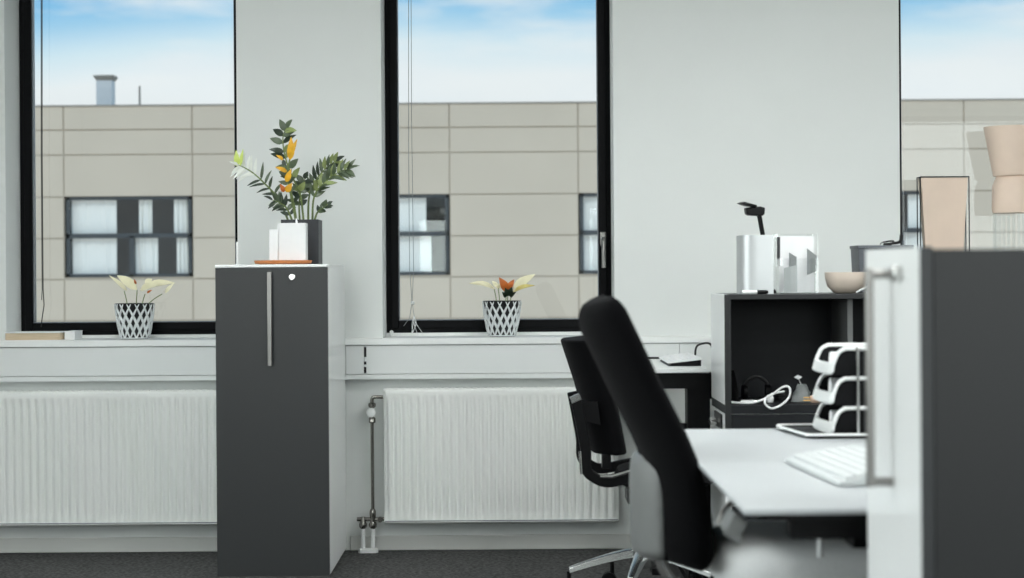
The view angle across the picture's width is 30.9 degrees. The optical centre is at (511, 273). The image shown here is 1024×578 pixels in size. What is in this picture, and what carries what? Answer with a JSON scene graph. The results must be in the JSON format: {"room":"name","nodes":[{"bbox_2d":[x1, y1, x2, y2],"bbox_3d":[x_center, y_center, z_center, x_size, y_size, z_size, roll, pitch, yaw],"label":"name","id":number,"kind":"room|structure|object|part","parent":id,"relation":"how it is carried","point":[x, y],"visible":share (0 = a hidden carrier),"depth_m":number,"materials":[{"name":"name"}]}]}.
{"room":"open-plan office","nodes":[
{"label":"open-plan office","id":0,"kind":"room"},
{"bbox_2d":[0,549,683,577],"bbox_3d":[0.609,1.231,2.975,10.000,0.150,10.350,0,0,0],"label":"floor","id":1,"kind":"structure","parent":0,"point":[512,563],"depth_m":7.40,"materials":[{"name":"carpet"}]},
{"bbox_2d":[215,264,345,577],"bbox_3d":[-0.911,0.565,7.362,0.429,1.203,0.747,0,0,0],"label":"cabinet","id":2,"kind":"object","parent":1,"relation":"on","point":[281,413],"visible":1,"depth_m":7.03,"materials":[{"name":"grey wood"}]},
{"bbox_2d":[235,242,239,264],"bbox_3d":[-1.083,-0.081,7.300,0.020,0.092,0.020,0,0,0],"label":"rod","id":3,"kind":"object","parent":2,"relation":"on","point":[237,243],"visible":0.9,"depth_m":7.30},
{"bbox_3d":[-0.917,0.170,7.011,0.016,0.356,0.045,0,0,0],"label":"handle","id":4,"kind":"part","parent":2,"relation":"part of","materials":[{"name":"metal"}]},
{"bbox_2d":[254,260,311,263],"bbox_3d":[-0.887,-0.045,7.170,0.224,0.016,0.224,0,0,0],"label":"tray","id":5,"kind":"object","parent":2,"relation":"on","point":[255,261],"visible":0.89,"depth_m":7.08,"materials":[{"name":"wood"}]},
{"bbox_2d":[269,224,278,259],"bbox_3d":[-0.918,-0.123,7.155,0.034,0.152,0.070,0,0,0],"label":"block","id":6,"kind":"object","parent":5,"relation":"on","point":[273,234],"visible":0.84,"depth_m":7.12,"materials":[{"name":"ceramic"}]},
{"bbox_2d":[279,218,307,259],"bbox_3d":[-0.847,-0.132,7.168,0.105,0.169,0.065,0,0,0],"label":"block","id":7,"kind":"object","parent":5,"relation":"on","point":[293,237],"visible":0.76,"depth_m":7.13,"materials":[{"name":"ceramic"}]},
{"bbox_2d":[229,119,358,263],"bbox_3d":[-0.866,-0.326,7.367,0.512,0.579,0.182,0,0,-7],"label":"potted plant","id":8,"kind":"object","parent":2,"relation":"on","point":[302,185],"visible":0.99,"depth_m":7.33,"materials":[{"name":"green plant"}]},
{"bbox_3d":[-0.981,-0.311,7.333,0.210,0.242,0.012,0,0,-16],"label":"stem","id":9,"kind":"part","parent":8,"relation":"part of","materials":[{"name":"green plant"}]},
{"bbox_3d":[-0.905,-0.242,7.326,0.093,0.103,0.009,0,0,-19],"label":"stem","id":10,"kind":"part","parent":8,"relation":"part of","materials":[{"name":"green plant"}]},
{"bbox_3d":[-0.875,-0.312,7.326,0.061,0.239,0.009,0,0,-33],"label":"stem","id":11,"kind":"part","parent":8,"relation":"part of","materials":[{"name":"green plant"}]},
{"bbox_3d":[-0.869,-0.389,7.361,0.087,0.393,0.026,0,0,0],"label":"stem","id":12,"kind":"part","parent":8,"relation":"part of","materials":[{"name":"plant"}]},
{"bbox_3d":[-0.845,-0.289,7.416,0.017,0.194,0.041,0,0,26],"label":"stem","id":13,"kind":"part","parent":8,"relation":"part of","materials":[{"name":"green plant"}]},
{"bbox_3d":[-0.838,-0.126,7.374,0.148,0.178,0.148,0,0,0],"label":"pot","id":14,"kind":"part","parent":8,"relation":"part of","materials":[{"name":"white ceramic"}]},
{"bbox_3d":[-0.763,-0.327,7.439,0.120,0.267,0.046,0,0,0],"label":"stem","id":15,"kind":"part","parent":8,"relation":"part of","materials":[{"name":"green plant"}]},
{"bbox_3d":[-0.721,-0.305,7.356,0.162,0.224,0.056,0,0,0],"label":"stem","id":16,"kind":"part","parent":8,"relation":"part of","materials":[{"name":"green plant"}]},
{"bbox_2d":[561,336,713,577],"bbox_3d":[0.451,0.689,6.566,0.570,0.935,0.572,0,0,0],"label":"office chair","id":17,"kind":"object","parent":1,"relation":"on","point":[597,424],"visible":0.59,"depth_m":6.36,"materials":[{"name":"black fabric"}]},
{"bbox_3d":[0.284,0.425,6.550,0.222,0.405,0.410,0,0,0],"label":"backrest","id":18,"kind":"part","parent":17,"relation":"part of","materials":[{"name":"black fabric"}]},
{"bbox_3d":[0.321,1.016,6.570,0.238,0.086,0.051,0,0,-4],"label":"leg","id":19,"kind":"part","parent":17,"relation":"part of","materials":[{"name":"metal"}]},
{"bbox_3d":[0.433,1.015,6.435,0.051,0.086,0.238,0,0,14],"label":"leg","id":20,"kind":"part","parent":17,"relation":"part of","materials":[{"name":"metal"}]},
{"bbox_3d":[0.537,0.710,6.560,0.345,0.063,0.450,0,0,0],"label":"seat","id":21,"kind":"part","parent":17,"relation":"part of","materials":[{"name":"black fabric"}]},
{"bbox_3d":[0.596,1.014,6.501,0.238,0.086,0.051,0,0,32],"label":"leg","id":22,"kind":"part","parent":17,"relation":"part of","materials":[{"name":"metal"}]},
{"bbox_2d":[649,359,711,577],"bbox_3d":[0.615,0.752,7.268,0.259,0.807,0.935,0,0,0],"label":"desk","id":23,"kind":"object","parent":1,"relation":"on","point":[696,380],"visible":0.3,"depth_m":6.85,"materials":[{"name":"laminate"}]},
{"bbox_2d":[649,342,710,358],"bbox_3d":[0.670,0.313,7.545,0.318,0.072,0.038,0,0,22],"label":"cable","id":24,"kind":"object","parent":23,"relation":"on","point":[709,343],"visible":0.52,"depth_m":7.50,"materials":[{"name":"black plastic"}]},
{"bbox_2d":[659,352,701,365],"bbox_3d":[0.652,0.331,7.200,0.128,0.034,0.440,0,0,0],"label":"book","id":25,"kind":"object","parent":23,"relation":"on","point":[682,359],"visible":1,"depth_m":7.01,"materials":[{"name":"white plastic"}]},
{"bbox_3d":[0.698,0.750,6.900,0.093,0.769,0.100,0,0,0],"label":"leg","id":26,"kind":"part","parent":23,"relation":"part of","materials":[{"name":"black plastic"}]},
{"bbox_2d":[578,294,867,577],"bbox_3d":[0.585,0.601,4.307,0.855,1.109,0.662,0,0,0],"label":"office chair","id":27,"kind":"object","parent":1,"relation":"on","point":[670,515],"visible":0.95,"depth_m":4.10,"materials":[{"name":"black fabric"}]},
{"bbox_3d":[0.303,0.355,4.300,0.295,0.616,0.450,0,0,0],"label":"backrest","id":28,"kind":"part","parent":27,"relation":"part of","materials":[{"name":"black fabric"}]},
{"bbox_3d":[0.692,0.649,4.290,0.485,0.103,0.550,0,0,0],"label":"seat","id":29,"kind":"part","parent":27,"relation":"part of","materials":[{"name":"grey fabric"}]},
{"bbox_2d":[685,429,867,557],"bbox_3d":[0.822,0.784,4.122,0.867,0.740,1.695,0,0,0],"label":"desk","id":30,"kind":"object","parent":1,"relation":"on","point":[749,466],"visible":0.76,"depth_m":3.61,"materials":[{"name":"laminate"}]},
{"bbox_3d":[0.419,0.459,3.595,0.014,0.049,0.071,0,0,42],"label":"height lever","id":31,"kind":"part","parent":30,"relation":"part of","materials":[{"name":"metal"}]},
{"bbox_2d":[776,423,865,438],"bbox_3d":[0.957,0.406,4.800,0.508,0.014,0.331,0,0,0],"label":"desk tray","id":32,"kind":"object","parent":30,"relation":"on","point":[807,430],"visible":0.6,"depth_m":4.69,"materials":[{"name":"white plastic"}]},
{"bbox_2d":[813,403,865,432],"bbox_3d":[0.966,0.370,4.800,0.353,0.072,0.254,0,0,0],"label":"tray","id":33,"kind":"object","parent":32,"relation":"on","point":[845,418],"visible":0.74,"depth_m":4.68,"materials":[{"name":"white plastic"}]},
{"bbox_2d":[829,410,837,421],"bbox_3d":[0.946,0.377,4.800,0.243,0.050,0.180,0,0,0],"label":"paper sheets","id":34,"kind":"object","parent":33,"relation":"in","point":[832,413],"visible":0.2,"depth_m":4.78,"materials":[{"name":"white paper"}]},
{"bbox_2d":[812,374,865,404],"bbox_3d":[0.966,0.294,4.800,0.353,0.072,0.254,0,0,0],"label":"tray","id":35,"kind":"object","parent":33,"relation":"on","point":[844,390],"visible":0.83,"depth_m":4.68,"materials":[{"name":"white plastic"}]},
{"bbox_2d":[828,378,840,391],"bbox_3d":[0.936,0.295,4.800,0.222,0.052,0.052,0,0,0],"label":"paper roll","id":36,"kind":"object","parent":35,"relation":"in","point":[832,381],"visible":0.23,"depth_m":4.79,"materials":[{"name":"white paper"}]},
{"bbox_2d":[812,343,865,374],"bbox_3d":[0.965,0.219,4.800,0.353,0.072,0.254,0,0,0],"label":"tray","id":37,"kind":"object","parent":35,"relation":"on","point":[844,360],"visible":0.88,"depth_m":4.68,"materials":[{"name":"white plastic"}]},
{"bbox_2d":[829,352,835,361],"bbox_3d":[0.945,0.226,4.800,0.243,0.050,0.180,0,0,0],"label":"paper sheets","id":38,"kind":"object","parent":37,"relation":"in","point":[831,354],"visible":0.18,"depth_m":4.78,"materials":[{"name":"white paper"}]},
{"bbox_2d":[855,348,860,432],"bbox_3d":[0.873,0.296,4.664,0.015,0.221,0.015,0,0,0],"label":"post","id":39,"kind":"object","parent":32,"relation":"on","point":[857,350],"visible":1,"depth_m":4.66,"materials":[{"name":"silver metal"}]},
{"bbox_3d":[0.873,0.302,4.664,0.008,0.210,0.008,0,0,0],"label":"rod","id":40,"kind":"part","parent":39,"relation":"part of","materials":[{"name":"silver metal"}]},
{"bbox_2d":[785,444,865,485],"bbox_3d":[0.703,0.395,3.840,0.170,0.041,0.464,0,0,-5],"label":"keyboard","id":41,"kind":"object","parent":30,"relation":"on","point":[840,466],"visible":0.69,"depth_m":3.83,"materials":[{"name":"white plastic"}]},
{"bbox_2d":[709,292,864,526],"bbox_3d":[1.171,0.610,6.785,0.946,1.084,0.871,0,0,0],"label":"shelf unit","id":42,"kind":"object","parent":1,"relation":"on","point":[776,337],"depth_m":6.77,"materials":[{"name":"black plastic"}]},
{"bbox_3d":[0.715,0.520,6.550,0.034,0.027,0.028,0,0,0],"label":"knob","id":43,"kind":"part","parent":42,"relation":"part of","materials":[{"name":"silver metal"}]},
{"bbox_3d":[0.738,0.260,6.566,0.016,0.380,0.428,0,0,0],"label":"panel","id":44,"kind":"part","parent":42,"relation":"part of","materials":[{"name":"white wood"}]},
{"bbox_3d":[0.742,0.361,6.350,0.022,0.580,0.002,0,0,0],"label":"edge trim","id":45,"kind":"part","parent":42,"relation":"part of","materials":[{"name":"black wood"}]},
{"bbox_2d":[731,370,738,401],"bbox_3d":[0.779,0.395,6.550,0.047,0.110,0.076,0,0,0],"label":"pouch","id":46,"kind":"object","parent":42,"relation":"on","point":[734,387],"visible":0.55,"depth_m":6.52,"materials":[{"name":"fabric"}]},
{"bbox_3d":[0.973,0.958,6.362,0.431,0.320,0.016,0,0,0],"label":"drawer","id":47,"kind":"part","parent":42,"relation":"part of","materials":[{"name":"white"}]},
{"bbox_2d":[736,235,773,293],"bbox_3d":[0.852,-0.033,6.490,0.111,0.205,0.140,0,0,0],"label":"magazine file","id":48,"kind":"object","parent":42,"relation":"on","point":[754,253],"visible":0.84,"depth_m":6.42,"materials":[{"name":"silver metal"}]},
{"bbox_2d":[742,290,767,293],"bbox_3d":[0.839,0.063,6.385,0.090,0.014,0.014,0,0,0],"label":"marker pen","id":49,"kind":"object","parent":42,"relation":"on","point":[743,291],"visible":1,"depth_m":6.38,"materials":[{"name":"white plastic"}]},
{"bbox_2d":[741,375,771,398],"bbox_3d":[0.875,0.405,6.620,0.106,0.087,0.054,0,0,0],"label":"headset","id":50,"kind":"object","parent":42,"relation":"on","point":[744,388],"visible":0.94,"depth_m":6.61,"materials":[{"name":"black plastic"}]},
{"bbox_2d":[741,384,747,398],"bbox_3d":[0.832,0.422,6.620,0.021,0.054,0.054,0,0,0],"label":"cushion","id":51,"kind":"object","parent":50,"relation":"on","point":[744,388],"depth_m":6.60,"materials":[{"name":"black plastic"}]},
{"bbox_2d":[764,384,771,396],"bbox_3d":[0.917,0.421,6.620,0.021,0.054,0.054,0,0,0],"label":"cushion","id":52,"kind":"object","parent":50,"relation":"on","point":[768,388],"depth_m":6.60,"materials":[{"name":"black plastic"}]},
{"bbox_2d":[737,202,776,292],"bbox_3d":[0.881,-0.095,6.650,0.136,0.328,0.120,0,0,0],"label":"desk lamp","id":53,"kind":"object","parent":42,"relation":"on","point":[752,210],"visible":0.54,"depth_m":6.62,"materials":[{"name":"black plastic"}]},
{"bbox_3d":[0.895,-0.083,6.650,0.032,0.282,0.017,0,0,0],"label":"arm","id":54,"kind":"part","parent":53,"relation":"part of","materials":[{"name":"black plastic"}]},
{"bbox_2d":[731,385,790,409],"bbox_3d":[0.854,0.423,6.376,0.213,0.083,0.073,0,0,6],"label":"cable","id":55,"kind":"object","parent":42,"relation":"on","point":[777,391],"visible":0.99,"depth_m":6.35,"materials":[{"name":"white plastic"}]},
{"bbox_2d":[766,394,773,402],"bbox_3d":[0.901,0.435,6.470,0.028,0.028,0.028,0,0,0],"label":"plug","id":56,"kind":"object","parent":42,"relation":"on","point":[771,399],"visible":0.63,"depth_m":6.46,"materials":[{"name":"plastic"}]},
{"bbox_3d":[0.971,0.638,6.362,0.431,0.310,0.016,0,0,0],"label":"drawer","id":57,"kind":"part","parent":42,"relation":"part of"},
{"bbox_3d":[0.954,0.427,6.520,0.054,0.041,0.066,0,0,24],"label":"cable coil","id":58,"kind":"part","parent":42,"relation":"part of","materials":[{"name":"plastic"}]},
{"bbox_3d":[1.186,0.266,6.774,0.880,0.362,0.012,0,0,0],"label":"panel","id":59,"kind":"part","parent":42,"relation":"part of","materials":[{"name":"black wood"}]},
{"bbox_2d":[790,375,810,401],"bbox_3d":[1.018,0.401,6.500,0.079,0.096,0.056,0,0,0],"label":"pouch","id":60,"kind":"object","parent":42,"relation":"on","point":[801,391],"visible":0.96,"depth_m":6.49,"materials":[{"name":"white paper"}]},
{"bbox_2d":[803,395,819,402],"bbox_3d":[1.053,0.434,6.420,0.084,0.026,0.022,0,0,0],"label":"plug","id":61,"kind":"object","parent":42,"relation":"on","point":[811,400],"visible":0.55,"depth_m":6.42,"materials":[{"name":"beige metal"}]},
{"bbox_2d":[825,272,864,292],"bbox_3d":[1.172,0.030,6.490,0.148,0.074,0.148,0,0,0],"label":"bowl","id":62,"kind":"object","parent":42,"relation":"on","point":[837,282],"visible":0.84,"depth_m":6.43,"materials":[{"name":"beige ceramic"}]},
{"bbox_2d":[850,245,913,292],"bbox_3d":[1.332,-0.018,6.670,0.200,0.169,0.160,0,0,0],"label":"storage box","id":63,"kind":"object","parent":42,"relation":"on","point":[858,252],"visible":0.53,"depth_m":6.60,"materials":[{"name":"grey plastic"}]},
{"bbox_3d":[1.332,-0.097,6.670,0.200,0.012,0.160,0,0,0],"label":"box lid","id":64,"kind":"part","parent":63,"relation":"part of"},
{"bbox_2d":[880,234,902,244],"bbox_3d":[1.359,-0.122,6.655,0.081,0.040,0.067,0,0,33],"label":"cable","id":65,"kind":"object","parent":63,"relation":"on","point":[892,242],"visible":0.98,"depth_m":6.66,"materials":[{"name":"black plastic"}]},
{"bbox_3d":[0.993,-0.036,6.492,0.146,0.210,0.105,0,0,0],"label":"brochure holder","id":66,"kind":"object","parent":42,"relation":"on","visible":0},
{"bbox_2d":[777,237,779,265],"bbox_3d":[0.938,-0.079,6.511,0.012,0.102,0.002,0,0,0],"label":"paper card","id":67,"kind":"object","parent":66,"relation":"in","point":[778,238],"visible":1,"depth_m":6.51,"materials":[{"name":"grey paper"}]},
{"bbox_2d":[784,265,796,291],"bbox_3d":[0.973,0.016,6.461,0.046,0.094,0.002,0,0,0],"label":"paper card","id":68,"kind":"object","parent":66,"relation":"in","point":[790,273],"visible":1,"depth_m":6.46,"materials":[{"name":"grey paper"}]},
{"bbox_2d":[789,253,796,266],"bbox_3d":[0.987,-0.040,6.501,0.027,0.072,0.002,0,0,0],"label":"paper card","id":69,"kind":"object","parent":66,"relation":"in","point":[792,259],"visible":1,"depth_m":6.50,"materials":[{"name":"grey paper"}]},
{"bbox_2d":[779,236,813,291],"bbox_3d":[1.005,-0.036,6.536,0.125,0.198,0.002,0,0,0],"label":"paper card","id":70,"kind":"object","parent":66,"relation":"in","point":[797,246],"visible":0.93,"depth_m":6.54,"materials":[{"name":"white paper"}]},
{"bbox_2d":[807,249,816,274],"bbox_3d":[1.053,-0.043,6.491,0.036,0.093,0.002,0,0,0],"label":"paper card","id":71,"kind":"object","parent":66,"relation":"in","point":[811,257],"visible":1,"depth_m":6.49,"materials":[{"name":"grey paper"}]},
{"bbox_2d":[865,247,1023,577],"bbox_3d":[1.006,0.554,3.009,0.856,1.197,0.427,0,0,0],"label":"base cabinet","id":72,"kind":"object","parent":1,"relation":"on","point":[944,328],"visible":1,"depth_m":2.79,"materials":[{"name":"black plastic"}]},
{"bbox_3d":[0.598,0.168,3.003,0.045,0.355,0.016,0,0,0],"label":"handle","id":73,"kind":"part","parent":72,"relation":"part of","materials":[{"name":"metal"}]},
{"bbox_3d":[0.630,0.548,3.009,0.020,1.179,0.425,0,0,0],"label":"cabinet door","id":74,"kind":"part","parent":72,"relation":"part of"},
{"bbox_2d":[0,0,899,549],"bbox_3d":[0.599,-0.219,7.975,9.600,2.750,0.350,0,0,0],"label":"wall","id":75,"kind":"structure","parent":0,"point":[789,109],"depth_m":7.80,"materials":[{"name":"paint"}]},
{"bbox_2d":[41,0,44,326],"bbox_3d":[-2.033,-0.607,7.988,0.018,1.673,0.009,0,0,0],"label":"blind cord","id":76,"kind":"object","parent":75,"relation":"hanging from","point":[42,0],"visible":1,"depth_m":7.99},
{"bbox_2d":[0,389,216,525],"bbox_3d":[-1.950,0.770,7.749,1.590,0.563,0.100,0,0,0],"label":"radiator","id":77,"kind":"object","parent":75,"relation":"attached to","point":[68,457],"visible":0.9,"depth_m":7.70,"materials":[{"name":"metal"}]},
{"bbox_2d":[0,389,214,391],"bbox_3d":[-1.946,0.490,7.737,1.578,0.004,0.035,0,0,0],"label":"grille","id":78,"kind":"object","parent":77,"relation":"attached to","point":[183,390],"depth_m":7.72,"materials":[{"name":"metal"}]},
{"bbox_2d":[19,0,237,337],"bbox_3d":[-1.643,-0.586,8.060,0.989,1.726,0.080,0,0,0],"label":"window","id":79,"kind":"structure","parent":75,"relation":"in","point":[160,329],"depth_m":8.02,"materials":[{"name":"metal"}]},
{"bbox_2d":[0,534,630,552],"bbox_3d":[0.608,1.125,7.793,9.600,0.062,0.014,0,0,0],"label":"baseboard","id":80,"kind":"structure","parent":75,"relation":"attached to","point":[523,541],"depth_m":7.79,"materials":[{"name":"paint"}]},
{"bbox_2d":[0,343,710,381],"bbox_3d":[0.603,0.362,7.774,9.600,0.142,0.053,0,0,0],"label":"trim","id":81,"kind":"structure","parent":75,"relation":"attached to","point":[442,361],"depth_m":7.75,"materials":[{"name":"white paint"}]},
{"bbox_2d":[0,335,710,347],"bbox_3d":[0.602,0.275,7.882,9.600,0.027,0.280,0,0,0],"label":"windowsill","id":82,"kind":"structure","parent":75,"relation":"attached to","point":[518,339],"depth_m":7.74,"materials":[{"name":"laminate"}]},
{"bbox_2d":[4,331,64,340],"bbox_3d":[-2.012,0.262,7.832,0.237,0.036,0.147,0,0,0],"label":"book","id":83,"kind":"object","parent":82,"relation":"on","point":[14,335],"visible":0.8,"depth_m":7.76,"materials":[{"name":"beige paper"}]},
{"bbox_2d":[64,330,82,339],"bbox_3d":[-1.868,0.261,7.881,0.045,0.037,0.142,0,0,0],"label":"book","id":84,"kind":"object","parent":82,"relation":"on","point":[73,334],"visible":1,"depth_m":7.81,"materials":[{"name":"white paper"}]},
{"bbox_2d":[110,275,173,338],"bbox_3d":[-1.581,0.141,7.882,0.249,0.272,0.172,0,0,36],"label":"potted plant","id":85,"kind":"object","parent":82,"relation":"on","point":[133,320],"visible":1,"depth_m":7.86,"materials":[{"name":"white ceramic"}]},
{"bbox_3d":[-1.612,0.201,7.905,0.166,0.152,0.166,0,0,0],"label":"pot","id":86,"kind":"part","parent":85,"relation":"part of","materials":[{"name":"white ceramic"}]},
{"bbox_2d":[469,274,534,336],"bbox_3d":[-0.041,0.135,7.905,0.282,0.262,0.168,0,0,0],"label":"potted plant","id":87,"kind":"object","parent":82,"relation":"on","point":[501,317],"visible":1,"depth_m":7.86,"materials":[{"name":"white ceramic"}]},
{"bbox_3d":[-0.043,0.190,7.905,0.164,0.152,0.164,0,0,0],"label":"pot","id":88,"kind":"part","parent":87,"relation":"part of","materials":[{"name":"white ceramic"}]},
{"bbox_2d":[916,176,969,248],"bbox_3d":[1.842,-0.081,7.900,0.212,0.669,0.074,0,0,0],"label":"planter","id":89,"kind":"object","parent":82,"relation":"on","point":[943,199],"visible":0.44,"depth_m":7.87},
{"bbox_2d":[983,125,1023,213],"bbox_3d":[2.143,-0.188,7.900,0.248,0.879,0.248,0,0,0],"label":"pedestal vase","id":90,"kind":"object","parent":82,"relation":"on","point":[1005,143],"visible":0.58,"depth_m":7.82,"materials":[{"name":"ceramic"}]},
{"bbox_2d":[983,125,1023,176],"bbox_3d":[2.141,-0.523,7.900,0.248,0.209,0.248,0,0,0],"label":"cup","id":91,"kind":"object","parent":90,"relation":"on","point":[1005,143],"depth_m":7.82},
{"bbox_2d":[404,0,422,335],"bbox_3d":[-0.431,-0.593,7.975,0.088,1.724,0.032,0,0,0],"label":"blind cord","id":92,"kind":"object","parent":75,"relation":"hanging from","point":[412,302],"visible":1,"depth_m":7.98,"materials":[{"name":"white plastic"}]},
{"bbox_3d":[-0.444,-0.615,7.982,0.061,1.680,0.008,0,0,0],"label":"cord","id":93,"kind":"part","parent":92,"relation":"part of","materials":[{"name":"white plastic"}]},
{"bbox_2d":[357,387,618,552],"bbox_3d":[-0.103,0.818,7.744,1.094,0.686,0.110,0,0,0],"label":"radiator","id":94,"kind":"object","parent":75,"relation":"attached to","point":[496,454],"visible":0.88,"depth_m":7.70,"materials":[{"name":"metal"}]},
{"bbox_3d":[-0.587,0.578,7.708,0.039,0.039,0.038,0,0,0],"label":"valve knob","id":95,"kind":"part","parent":94,"relation":"part of","materials":[{"name":"white plastic"}]},
{"bbox_2d":[386,387,574,388],"bbox_3d":[-0.051,0.477,7.737,0.948,0.004,0.035,0,0,0],"label":"grille","id":96,"kind":"object","parent":94,"relation":"attached to","point":[468,387],"depth_m":7.72,"materials":[{"name":"metal"}]},
{"bbox_2d":[384,0,610,335],"bbox_3d":[-0.062,-0.597,8.029,0.978,1.726,0.142,0,0,0],"label":"window","id":97,"kind":"structure","parent":75,"relation":"in","point":[543,326],"depth_m":8.02,"materials":[{"name":"metal"}]},
{"bbox_3d":[0.395,-0.152,8.013,0.027,0.064,0.014,0,0,0],"label":"handle","id":98,"kind":"part","parent":97,"relation":"part of","materials":[{"name":"metal"}]},
{"bbox_3d":[0.395,-0.093,7.985,0.019,0.134,0.054,0,0,0],"label":"lever","id":99,"kind":"part","parent":97,"relation":"part of","materials":[{"name":"metal"}]},
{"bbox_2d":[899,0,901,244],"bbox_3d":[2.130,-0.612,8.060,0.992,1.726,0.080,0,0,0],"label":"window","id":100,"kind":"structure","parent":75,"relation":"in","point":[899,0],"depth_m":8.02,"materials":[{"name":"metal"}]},
{"label":"outside","id":101,"kind":"structure","parent":0,"visible":0},
{"bbox_2d":[35,75,1023,337],"bbox_3d":[3.391,2.886,27.990,48.481,11.379,8.020,0,0,0],"label":"office building","id":102,"kind":"structure","parent":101,"point":[507,191],"depth_m":24.00,"materials":[{"name":"concrete"}]},
{"bbox_2d":[72,238,116,273],"bbox_3d":[-5.441,-0.220,24.130,0.578,0.508,0.033,0,0,0],"label":"blind","id":103,"kind":"object","parent":102,"relation":"hanging from","point":[90,255],"depth_m":24.13,"materials":[{"name":"white fabric"}]},
{"bbox_2d":[72,200,116,233],"bbox_3d":[-5.449,-0.755,24.130,0.586,0.482,0.033,0,0,0],"label":"blind","id":104,"kind":"object","parent":102,"relation":"hanging from","point":[88,216],"depth_m":24.13,"materials":[{"name":"white fabric"}]},
{"bbox_2d":[93,75,117,104],"bbox_3d":[-5.623,-2.292,25.610,0.280,0.899,0.280,0,0,0],"label":"roof vent","id":105,"kind":"object","parent":102,"relation":"attached to","point":[105,84],"depth_m":25.50,"materials":[{"name":"silver metal"}]},
{"bbox_2d":[139,200,151,232],"bbox_3d":[-4.777,-0.760,24.130,0.171,0.482,0.033,0,0,0],"label":"blind","id":106,"kind":"object","parent":102,"relation":"hanging from","point":[145,206],"depth_m":24.13,"materials":[{"name":"white fabric"}]},
{"bbox_2d":[136,238,157,273],"bbox_3d":[-4.761,-0.225,24.130,0.293,0.508,0.033,0,0,0],"label":"blind","id":107,"kind":"object","parent":102,"relation":"hanging from","point":[146,248],"depth_m":24.13,"materials":[{"name":"white fabric"}]},
{"bbox_2d":[174,200,187,232],"bbox_3d":[-4.301,-0.763,24.130,0.212,0.482,0.033,0,0,0],"label":"blind","id":108,"kind":"object","parent":102,"relation":"hanging from","point":[180,206],"depth_m":24.13,"materials":[{"name":"white fabric"}]},
{"bbox_2d":[177,238,187,272],"bbox_3d":[-4.281,-0.228,24.130,0.179,0.508,0.033,0,0,0],"label":"blind","id":109,"kind":"object","parent":102,"relation":"hanging from","point":[182,243],"depth_m":24.13,"materials":[{"name":"white fabric"}]},
{"bbox_2d":[399,198,425,231],"bbox_3d":[-1.542,-0.782,24.130,0.847,0.482,0.033,0,0,0],"label":"blind","id":110,"kind":"object","parent":102,"relation":"hanging from","point":[416,216],"depth_m":24.13,"materials":[{"name":"white fabric"}]},
{"bbox_2d":[400,236,431,271],"bbox_3d":[-1.465,-0.247,24.130,0.830,0.508,0.033,0,0,0],"label":"blind","id":111,"kind":"object","parent":102,"relation":"hanging from","point":[422,244],"depth_m":24.13,"materials":[{"name":"white fabric"}]},
{"bbox_2d":[583,197,596,229],"bbox_3d":[1.314,-0.802,24.130,0.765,0.482,0.033,0,0,0],"label":"blind","id":112,"kind":"object","parent":102,"relation":"hanging from","point":[589,203],"depth_m":24.13,"materials":[{"name":"white fabric"}]},
{"bbox_2d":[584,235,597,270],"bbox_3d":[1.318,-0.267,24.130,0.765,0.508,0.033,0,0,0],"label":"blind","id":113,"kind":"object","parent":102,"relation":"hanging from","point":[590,241],"depth_m":24.13,"materials":[{"name":"white fabric"}]},
{"bbox_2d":[904,233,922,246],"bbox_3d":[5.452,-0.296,24.130,0.668,0.508,0.033,0,0,0],"label":"blind","id":114,"kind":"object","parent":102,"relation":"hanging from","point":[910,238],"depth_m":24.13,"materials":[{"name":"white fabric"}]},
{"bbox_2d":[908,195,921,227],"bbox_3d":[5.465,-0.831,24.130,0.602,0.482,0.033,0,0,0],"label":"blind","id":115,"kind":"object","parent":102,"relation":"hanging from","point":[912,199],"depth_m":24.13,"materials":[{"name":"white fabric"}]}
]}

